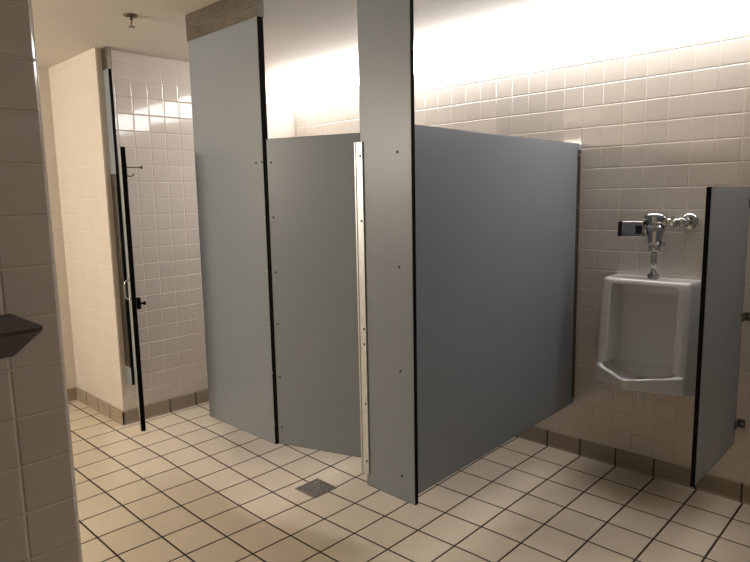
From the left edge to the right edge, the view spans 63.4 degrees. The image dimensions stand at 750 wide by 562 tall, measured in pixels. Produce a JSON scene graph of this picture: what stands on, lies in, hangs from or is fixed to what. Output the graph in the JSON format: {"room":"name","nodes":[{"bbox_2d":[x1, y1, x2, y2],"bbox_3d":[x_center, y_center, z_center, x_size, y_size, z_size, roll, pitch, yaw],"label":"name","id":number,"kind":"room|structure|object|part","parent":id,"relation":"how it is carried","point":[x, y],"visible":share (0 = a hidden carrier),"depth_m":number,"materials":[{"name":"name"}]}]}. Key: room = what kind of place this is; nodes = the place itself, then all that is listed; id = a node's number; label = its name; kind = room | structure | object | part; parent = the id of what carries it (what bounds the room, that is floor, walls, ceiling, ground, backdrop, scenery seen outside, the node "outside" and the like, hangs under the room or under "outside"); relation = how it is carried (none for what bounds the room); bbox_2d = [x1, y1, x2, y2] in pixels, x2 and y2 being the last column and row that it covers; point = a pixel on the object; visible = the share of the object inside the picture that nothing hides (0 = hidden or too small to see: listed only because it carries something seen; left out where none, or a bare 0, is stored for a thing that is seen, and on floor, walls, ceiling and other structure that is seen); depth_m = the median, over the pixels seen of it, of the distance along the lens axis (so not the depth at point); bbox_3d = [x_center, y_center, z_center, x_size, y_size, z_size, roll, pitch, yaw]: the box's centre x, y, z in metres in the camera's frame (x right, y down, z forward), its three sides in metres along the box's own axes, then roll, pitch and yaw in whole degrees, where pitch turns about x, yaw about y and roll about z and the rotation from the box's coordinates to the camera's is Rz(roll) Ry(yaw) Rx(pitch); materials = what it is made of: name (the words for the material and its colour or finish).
{"room":"public restroom","nodes":[
{"label":"public restroom","id":0,"kind":"room"},
{"bbox_2d":[37,67,76,388],"bbox_3d":[-3.451,-0.105,3.345,0.100,2.493,3.253,6,11,43],"label":"wall","id":1,"kind":"structure","parent":0,"point":[43,73],"depth_m":4.43,"materials":[{"name":"tile"}]},
{"bbox_2d":[67,387,76,401],"bbox_3d":[-3.354,1.038,3.500,0.013,0.108,3.153,6,11,43],"label":"baseboard","id":2,"kind":"structure","parent":1,"relation":"attached to","point":[72,394],"depth_m":4.59,"materials":[{"name":"tile"}]},
{"bbox_2d":[48,48,123,410],"bbox_3d":[-2.000,-0.260,4.264,0.910,2.493,0.100,6,11,43],"label":"wall","id":3,"kind":"structure","parent":0,"point":[73,91],"depth_m":4.16,"materials":[{"name":"tile"}]},
{"bbox_2d":[76,387,124,425],"bbox_3d":[-1.978,0.894,4.345,0.818,0.108,0.013,6,11,43],"label":"baseboard","id":4,"kind":"structure","parent":3,"relation":"attached to","point":[84,397],"depth_m":4.31,"materials":[{"name":"tile"}]},
{"bbox_2d":[93,48,125,410],"bbox_3d":[-1.708,-0.220,3.934,0.031,2.473,0.025,6,11,43],"label":"trim","id":5,"kind":"structure","parent":3,"relation":"attached to","point":[96,49],"depth_m":3.90,"materials":[{"name":"tile"}]},
{"bbox_2d":[98,48,293,409],"bbox_3d":[-1.201,-0.309,4.510,0.100,2.493,1.527,6,11,43],"label":"wall","id":6,"kind":"structure","parent":0,"point":[152,95],"depth_m":4.17,"materials":[{"name":"tile"}]},
{"bbox_2d":[122,389,208,425],"bbox_3d":[-1.148,0.841,4.619,0.013,0.108,1.556,6,11,43],"label":"baseboard","id":7,"kind":"structure","parent":6,"relation":"attached to","point":[156,409],"depth_m":4.29,"materials":[{"name":"tile"}]},
{"bbox_2d":[31,0,592,76],"bbox_3d":[-0.704,-1.213,1.665,6.195,0.080,4.900,6,11,43],"label":"ceiling","id":8,"kind":"structure","parent":0,"point":[300,35],"depth_m":3.32,"materials":[{"name":"white paint"}]},
{"bbox_2d":[101,46,134,384],"bbox_3d":[-1.648,-0.377,3.900,0.083,2.149,0.037,6,11,43],"label":"pilaster","id":9,"kind":"object","parent":8,"relation":"hanging from","point":[106,59],"visible":1,"depth_m":3.88,"materials":[{"name":"grey plastic"}]},
{"bbox_2d":[118,147,145,431],"bbox_3d":[-1.389,0.011,3.523,0.137,1.476,0.877,-4,9,-23],"label":"door","id":10,"kind":"structure","parent":9,"relation":"attached to","point":[135,302],"depth_m":3.15,"materials":[{"name":"grey plastic"}]},
{"bbox_3d":[-1.289,0.046,3.157,0.032,0.112,0.012,-4,9,-23],"label":"pull handle","id":11,"kind":"part","parent":10,"relation":"part of","materials":[{"name":"silver metal"}]},
{"bbox_2d":[123,13,138,27],"bbox_3d":[-1.249,-1.333,3.114,0.076,0.060,0.076,6,11,43],"label":"sprinkler","id":12,"kind":"object","parent":8,"relation":"attached to","point":[131,16],"visible":1,"depth_m":3.10,"materials":[{"name":"gold metal"}]},
{"bbox_2d":[185,0,278,444],"bbox_3d":[-0.719,-0.281,3.075,0.617,2.149,0.042,6,11,43],"label":"pilaster","id":13,"kind":"object","parent":8,"relation":"hanging from","point":[225,38],"visible":1,"depth_m":3.03,"materials":[{"name":"grey plastic"}]},
{"bbox_2d":[263,133,360,456],"bbox_3d":[-0.212,0.081,2.776,0.631,1.457,0.056,2,9,24],"label":"door","id":14,"kind":"structure","parent":13,"relation":"attached to","point":[310,180],"depth_m":2.78,"materials":[{"name":"grey plastic"}]},
{"bbox_2d":[354,0,417,505],"bbox_3d":[0.039,-0.194,2.342,0.294,2.149,0.034,6,11,43],"label":"pilaster","id":15,"kind":"object","parent":8,"relation":"hanging from","point":[384,155],"visible":1,"depth_m":2.34,"materials":[{"name":"grey plastic"}]},
{"bbox_2d":[68,400,749,561],"bbox_3d":[-0.647,1.250,2.016,6.198,0.031,4.928,6,11,43],"label":"floor","id":16,"kind":"structure","parent":0,"point":[194,485],"depth_m":2.94,"materials":[{"name":"tile"}]},
{"bbox_2d":[295,478,336,498],"bbox_3d":[-0.311,1.093,3.201,0.156,0.008,0.156,6,11,43],"label":"floor drain","id":17,"kind":"object","parent":16,"relation":"on","point":[315,488],"visible":1,"depth_m":3.19,"materials":[{"name":"silver metal"}]},
{"bbox_2d":[293,7,749,484],"bbox_3d":[1.300,-0.182,3.249,5.305,2.493,0.100,6,11,43],"label":"wall","id":18,"kind":"structure","parent":0,"point":[659,116],"depth_m":3.14,"materials":[{"name":"tile"}]},
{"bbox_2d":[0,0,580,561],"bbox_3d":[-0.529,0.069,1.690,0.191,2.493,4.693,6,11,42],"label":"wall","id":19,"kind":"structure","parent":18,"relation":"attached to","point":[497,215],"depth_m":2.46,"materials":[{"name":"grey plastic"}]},
{"bbox_2d":[0,314,42,358],"bbox_3d":[-0.777,0.135,1.133,0.210,0.090,0.240,6,11,43],"label":"wall ledge","id":20,"kind":"object","parent":19,"relation":"attached to","point":[16,332],"visible":1,"depth_m":1.16,"materials":[{"name":"metal"}]},
{"bbox_2d":[277,0,749,97],"bbox_3d":[0.738,-1.362,3.426,4.016,0.158,0.154,6,11,43],"label":"light","id":21,"kind":"object","parent":18,"relation":"attached to","point":[595,18],"visible":1,"depth_m":3.27,"materials":[{"name":"white plastic"}]},
{"bbox_2d":[516,426,749,504],"bbox_3d":[1.254,0.965,3.394,5.185,0.108,0.013,6,11,43],"label":"baseboard","id":22,"kind":"structure","parent":18,"relation":"attached to","point":[730,489],"depth_m":3.24,"materials":[{"name":"tile"}]},
{"bbox_2d":[596,274,700,405],"bbox_3d":[1.302,0.323,2.984,0.426,0.655,0.389,6,11,43],"label":"urinal","id":23,"kind":"object","parent":18,"relation":"attached to","point":[648,334],"visible":0.98,"depth_m":3.05,"materials":[{"name":"white ceramic"}]},
{"bbox_2d":[618,212,698,279],"bbox_3d":[1.379,-0.174,2.983,0.354,0.327,0.133,4,9,32],"label":"valve","id":24,"kind":"object","parent":18,"relation":"attached to","point":[653,227],"visible":1,"depth_m":2.94,"materials":[{"name":"silver metal"}]},
{"bbox_2d":[690,187,749,486],"bbox_3d":[1.505,0.204,2.594,0.050,1.202,0.636,6,11,43],"label":"screen","id":25,"kind":"object","parent":18,"relation":"attached to","point":[727,209],"visible":1,"depth_m":2.53,"materials":[{"name":"grey plastic"}]}
]}

